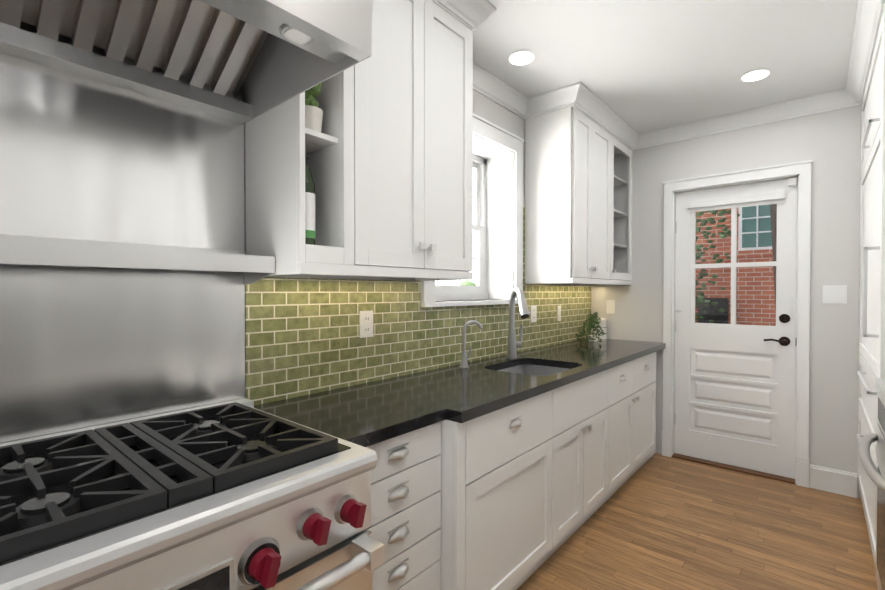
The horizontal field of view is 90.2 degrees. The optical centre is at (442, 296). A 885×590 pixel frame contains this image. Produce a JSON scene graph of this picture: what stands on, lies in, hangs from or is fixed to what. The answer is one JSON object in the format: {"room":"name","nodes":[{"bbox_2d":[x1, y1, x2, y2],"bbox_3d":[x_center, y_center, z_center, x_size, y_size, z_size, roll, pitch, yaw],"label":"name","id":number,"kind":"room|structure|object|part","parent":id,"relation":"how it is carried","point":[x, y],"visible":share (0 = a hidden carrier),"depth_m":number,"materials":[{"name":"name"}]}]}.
{"room":"kitchen","nodes":[
{"label":"kitchen","id":0,"kind":"room"},
{"bbox_2d":[0,90,589,443],"bbox_3d":[-0.801,-0.003,1.714,0.300,2.631,6.841,1,1,40],"label":"wall","id":1,"kind":"structure","parent":0,"point":[488,109],"depth_m":2.69,"materials":[{"name":"grey paint"}]},
{"bbox_2d":[0,0,371,122],"bbox_3d":[-0.745,-0.880,0.998,0.698,0.538,0.922,1,1,40],"label":"range hood","id":2,"kind":"object","parent":1,"relation":"attached to","point":[243,61],"visible":1,"depth_m":1.21,"materials":[{"name":"silver metal"}]},
{"bbox_2d":[245,0,472,280],"bbox_3d":[-0.272,-0.646,1.789,0.378,1.145,0.888,1,1,40],"label":"upper cabinet","id":3,"kind":"object","parent":1,"relation":"attached to","point":[387,150],"visible":0.83,"depth_m":1.61,"materials":[{"name":"white paint"}]},
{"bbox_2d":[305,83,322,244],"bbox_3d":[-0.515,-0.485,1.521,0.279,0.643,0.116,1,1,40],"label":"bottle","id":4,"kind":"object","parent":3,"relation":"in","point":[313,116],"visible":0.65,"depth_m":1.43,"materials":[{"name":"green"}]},
{"bbox_2d":[360,311,372,337],"bbox_3d":[-0.344,0.126,2.000,0.008,0.120,0.075,1,1,40],"label":"electrical outlet plate","id":5,"kind":"object","parent":1,"relation":"attached to","point":[366,317],"depth_m":2.00,"materials":[{"name":"white plastic"}]},
{"bbox_2d":[421,113,524,306],"bbox_3d":[0.120,-0.509,2.743,0.315,1.120,1.018,1,1,40],"label":"window","id":6,"kind":"structure","parent":1,"relation":"in","point":[499,149],"depth_m":3.01,"materials":[{"name":"white paint"}]},
{"bbox_3d":[0.033,-0.468,2.818,0.065,0.989,0.812,1,1,40],"label":"window sash","id":7,"kind":"part","parent":6,"relation":"part of","materials":[{"name":"white wood"}]},
{"bbox_2d":[473,62,535,118],"bbox_3d":[0.246,-1.278,2.635,0.075,0.100,1.084,1,1,40],"label":"crown molding","id":8,"kind":"structure","parent":1,"relation":"attached to","point":[485,83],"depth_m":2.78,"materials":[{"name":"white paint"}]},
{"bbox_2d":[531,305,536,321],"bbox_3d":[0.658,0.126,3.174,0.008,0.120,0.080,1,1,40],"label":"electrical outlet plate","id":9,"kind":"object","parent":1,"relation":"attached to","point":[533,308],"depth_m":3.17,"materials":[{"name":"white plastic"}]},
{"bbox_2d":[557,306,560,320],"bbox_3d":[0.922,0.134,3.486,0.005,0.120,0.060,1,1,40],"label":"electrical outlet plate","id":10,"kind":"object","parent":1,"relation":"attached to","point":[558,307],"depth_m":3.48,"materials":[{"name":"white plastic"}]},
{"bbox_2d":[525,105,632,285],"bbox_3d":[1.104,-0.663,3.402,0.378,1.145,1.185,1,1,40],"label":"upper cabinet","id":11,"kind":"object","parent":1,"relation":"attached to","point":[578,195],"visible":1,"depth_m":3.02,"materials":[{"name":"white paint"}]},
{"bbox_2d":[564,82,639,147],"bbox_3d":[1.204,-1.284,3.204,0.075,0.100,1.173,1,1,40],"label":"crown molding","id":12,"kind":"structure","parent":11,"relation":"attached to","point":[578,95],"depth_m":3.08,"materials":[{"name":"white paint"}]},
{"bbox_2d":[501,363,524,374],"bbox_3d":[0.357,0.514,2.605,0.004,0.171,0.522,1,1,40],"label":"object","id":13,"kind":"structure","parent":0,"relation":"attached to","point":[520,366],"depth_m":2.73,"materials":[{"name":"silver metal"}]},
{"bbox_2d":[561,371,588,410],"bbox_3d":[0.667,0.517,2.340,0.004,0.171,0.522,1,1,40],"label":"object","id":14,"kind":"structure","parent":0,"relation":"attached to","point":[577,386],"depth_m":2.29,"materials":[{"name":"white wood"}]},
{"bbox_2d":[447,0,883,133],"bbox_3d":[0.135,-1.358,0.769,2.931,0.100,7.041,1,1,40],"label":"ceiling","id":15,"kind":"structure","parent":0,"point":[641,66],"depth_m":2.38,"materials":[{"name":"white paint"}]},
{"bbox_2d":[436,0,495,29],"bbox_3d":[-0.093,-1.267,1.683,0.075,0.100,0.957,1,1,40],"label":"crown molding","id":16,"kind":"structure","parent":15,"relation":"attached to","point":[472,14],"depth_m":1.95,"materials":[{"name":"white paint"}]},
{"bbox_2d":[505,50,537,65],"bbox_3d":[0.439,-1.323,2.451,0.175,0.006,0.175,0,1,34],"label":"recessed light","id":17,"kind":"object","parent":15,"relation":"in","point":[521,57],"depth_m":2.45,"materials":[{"name":"white paint"}]},
{"bbox_2d":[738,68,773,82],"bbox_3d":[1.880,-1.325,2.649,0.175,0.006,0.175,0,1,34],"label":"recessed light","id":18,"kind":"object","parent":15,"relation":"in","point":[758,74],"depth_m":2.64,"materials":[{"name":"white paint"}]},
{"bbox_2d":[880,0,884,11],"bbox_3d":[2.076,-1.267,1.605,0.657,0.100,0.075,1,1,40],"label":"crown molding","id":19,"kind":"structure","parent":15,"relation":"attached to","point":[882,2],"depth_m":1.85,"materials":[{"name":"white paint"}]},
{"bbox_2d":[517,453,876,589],"bbox_3d":[0.044,1.349,0.692,2.931,0.050,6.761,1,1,40],"label":"floor","id":20,"kind":"structure","parent":0,"point":[656,521],"depth_m":2.37,"materials":[{"name":"brown wood"}]},
{"bbox_2d":[0,398,384,589],"bbox_3d":[-0.711,0.841,0.986,0.768,0.959,0.920,1,1,40],"label":"range","id":21,"kind":"object","parent":20,"relation":"on","point":[242,494],"visible":1,"depth_m":0.92,"materials":[{"name":"silver metal"}]},
{"bbox_2d":[0,52,274,442],"bbox_3d":[-0.928,-0.122,1.161,0.218,0.980,0.920,1,1,40],"label":"panel","id":22,"kind":"object","parent":21,"relation":"on","point":[129,269],"visible":1,"depth_m":1.27,"materials":[{"name":"silver metal"}]},
{"bbox_2d":[366,423,440,589],"bbox_3d":[-0.356,0.877,1.592,0.543,0.875,0.453,1,1,40],"label":"base cabinet","id":23,"kind":"object","parent":20,"relation":"on","point":[406,476],"depth_m":1.46,"materials":[{"name":"white paint"}]},
{"bbox_2d":[441,383,564,589],"bbox_3d":[0.076,0.872,2.045,0.613,0.875,0.797,1,1,40],"label":"base cabinet","id":24,"kind":"object","parent":20,"relation":"on","point":[512,445],"depth_m":1.78,"materials":[{"name":"white paint"}]},
{"bbox_2d":[254,363,560,446],"bbox_3d":[-0.077,0.417,1.845,0.633,0.040,1.208,1,1,40],"label":"countertop","id":25,"kind":"structure","parent":24,"relation":"on","point":[376,411],"depth_m":1.68,"materials":[{"name":"black stone"}]},
{"bbox_2d":[501,359,640,509],"bbox_3d":[0.880,0.862,2.987,0.613,0.875,0.721,1,1,40],"label":"base cabinet","id":26,"kind":"object","parent":20,"relation":"on","point":[617,392],"depth_m":2.76,"materials":[{"name":"white paint"}]},
{"bbox_2d":[505,339,664,374],"bbox_3d":[1.112,0.402,3.239,0.633,0.040,1.438,1,1,40],"label":"countertop","id":27,"kind":"structure","parent":26,"relation":"on","point":[598,355],"depth_m":2.94,"materials":[{"name":"black stone"}]},
{"bbox_2d":[506,287,529,358],"bbox_3d":[0.464,0.166,2.672,0.230,0.443,0.221,1,1,40],"label":"faucet","id":28,"kind":"object","parent":27,"relation":"on","point":[523,308],"depth_m":2.74,"materials":[{"name":"silver metal"}]},
{"bbox_2d":[575,311,606,342],"bbox_3d":[1.215,0.254,3.570,0.180,0.246,0.304,1,1,40],"label":"plant","id":29,"kind":"object","parent":27,"relation":"on","point":[590,338],"depth_m":3.57,"materials":[{"name":"green plant"}]},
{"bbox_2d":[594,318,606,339],"bbox_3d":[1.384,0.283,3.862,0.104,0.182,0.104,1,1,40],"label":"canister","id":30,"kind":"object","parent":27,"relation":"on","point":[603,324],"depth_m":3.82,"materials":[{"name":"white ceramic"}]},
{"bbox_2d":[565,399,596,540],"bbox_3d":[0.449,0.957,2.483,0.613,0.696,0.608,1,1,40],"label":"base cabinet","id":31,"kind":"object","parent":20,"relation":"on","point":[581,420],"depth_m":2.35,"materials":[{"name":"white paint"}]},
{"bbox_2d":[641,351,655,465],"bbox_3d":[1.231,0.858,3.399,0.613,0.875,0.617,1,1,40],"label":"base cabinet","id":32,"kind":"object","parent":20,"relation":"on","point":[648,365],"depth_m":3.29,"materials":[{"name":"white paint"}]},
{"bbox_2d":[857,5,884,589],"bbox_3d":[2.518,0.043,2.138,0.658,2.530,1.286,1,1,40],"label":"tall cabinet","id":33,"kind":"object","parent":20,"relation":"on","point":[872,298],"visible":0.73,"depth_m":2.02,"materials":[{"name":"white paint"}]},
{"bbox_2d":[858,378,884,589],"bbox_3d":[1.815,0.834,1.385,0.740,0.965,0.776,1,1,40],"label":"refrigerator","id":34,"kind":"object","parent":20,"relation":"on","point":[876,475],"visible":1,"depth_m":1.69,"materials":[{"name":"silver metal"}]},
{"bbox_2d":[590,91,864,497],"bbox_3d":[2.315,-0.019,3.262,2.431,2.631,0.160,1,1,40],"label":"wall","id":35,"kind":"structure","parent":0,"point":[828,143],"depth_m":2.99,"materials":[{"name":"grey paint"}]},
{"bbox_2d":[606,300,614,313],"bbox_3d":[1.476,0.092,3.869,0.075,0.120,0.005,1,1,40],"label":"electrical outlet plate","id":36,"kind":"object","parent":35,"relation":"attached to","point":[610,304],"depth_m":3.87,"materials":[{"name":"white plastic"}]},
{"bbox_2d":[672,453,794,483],"bbox_3d":[2.210,1.288,3.377,0.773,0.014,0.220,1,1,40],"label":"door threshold sill","id":37,"kind":"structure","parent":35,"relation":"attached to","point":[740,469],"depth_m":3.28,"materials":[{"name":"brown wood"}]},
{"bbox_2d":[674,177,797,478],"bbox_3d":[2.172,0.224,3.326,0.781,2.108,0.102,1,1,40],"label":"back door","id":38,"kind":"structure","parent":35,"relation":"in","point":[735,394],"depth_m":3.31,"materials":[{"name":"white paint"}]},
{"bbox_2d":[662,160,811,487],"bbox_3d":[2.194,0.188,3.347,0.925,2.216,0.188,1,1,40],"label":"door frame","id":39,"kind":"structure","parent":35,"relation":"attached to","point":[801,170],"depth_m":3.10,"materials":[{"name":"white paint"}]},
{"bbox_2d":[631,89,860,149],"bbox_3d":[2.124,-1.284,3.255,1.408,0.100,0.075,1,1,40],"label":"crown molding","id":40,"kind":"structure","parent":35,"relation":"attached to","point":[833,100],"depth_m":3.18,"materials":[{"name":"white paint"}]},
{"bbox_2d":[809,464,856,497],"bbox_3d":[2.586,1.223,2.922,0.236,0.155,0.022,1,1,40],"label":"baseboard","id":41,"kind":"structure","parent":35,"relation":"attached to","point":[836,481],"depth_m":2.92,"materials":[{"name":"white paint"}]},
{"bbox_2d":[823,285,846,303],"bbox_3d":[2.590,-0.012,2.914,0.120,0.120,0.008,1,1,40],"label":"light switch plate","id":42,"kind":"object","parent":35,"relation":"attached to","point":[834,293],"depth_m":2.91,"materials":[{"name":"white plastic"}]},
{"bbox_2d":[844,0,881,107],"bbox_3d":[2.187,-1.274,2.300,0.075,0.100,1.274,1,1,40],"label":"crown molding","id":43,"kind":"structure","parent":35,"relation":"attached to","point":[868,14],"depth_m":2.25,"materials":[{"name":"white paint"}]},
{"label":"outside","id":44,"kind":"structure","parent":0,"visible":0},
{"bbox_2d":[439,169,475,285],"bbox_3d":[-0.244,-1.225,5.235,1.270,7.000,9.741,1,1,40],"label":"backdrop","id":45,"kind":"structure","parent":44,"point":[452,283],"depth_m":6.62,"materials":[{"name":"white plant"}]},
{"bbox_2d":[695,204,775,325],"bbox_3d":[5.409,-2.746,7.193,14.000,10.000,0.400,1,1,40],"label":"brick building","id":46,"kind":"structure","parent":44,"point":[721,296],"depth_m":7.38,"materials":[{"name":"red brick"}]},
{"bbox_3d":[3.949,1.382,5.525,18.000,0.180,5.300,1,1,40],"label":"ground","id":47,"kind":"structure","parent":44,"visible":0},
{"bbox_2d":[695,204,776,322],"bbox_3d":[3.934,-1.233,7.086,2.795,5.032,1.395,1,1,40],"label":"tree","id":48,"kind":"object","parent":47,"relation":"on","point":[773,211],"depth_m":6.71,"materials":[{"name":"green plant"}]}
]}

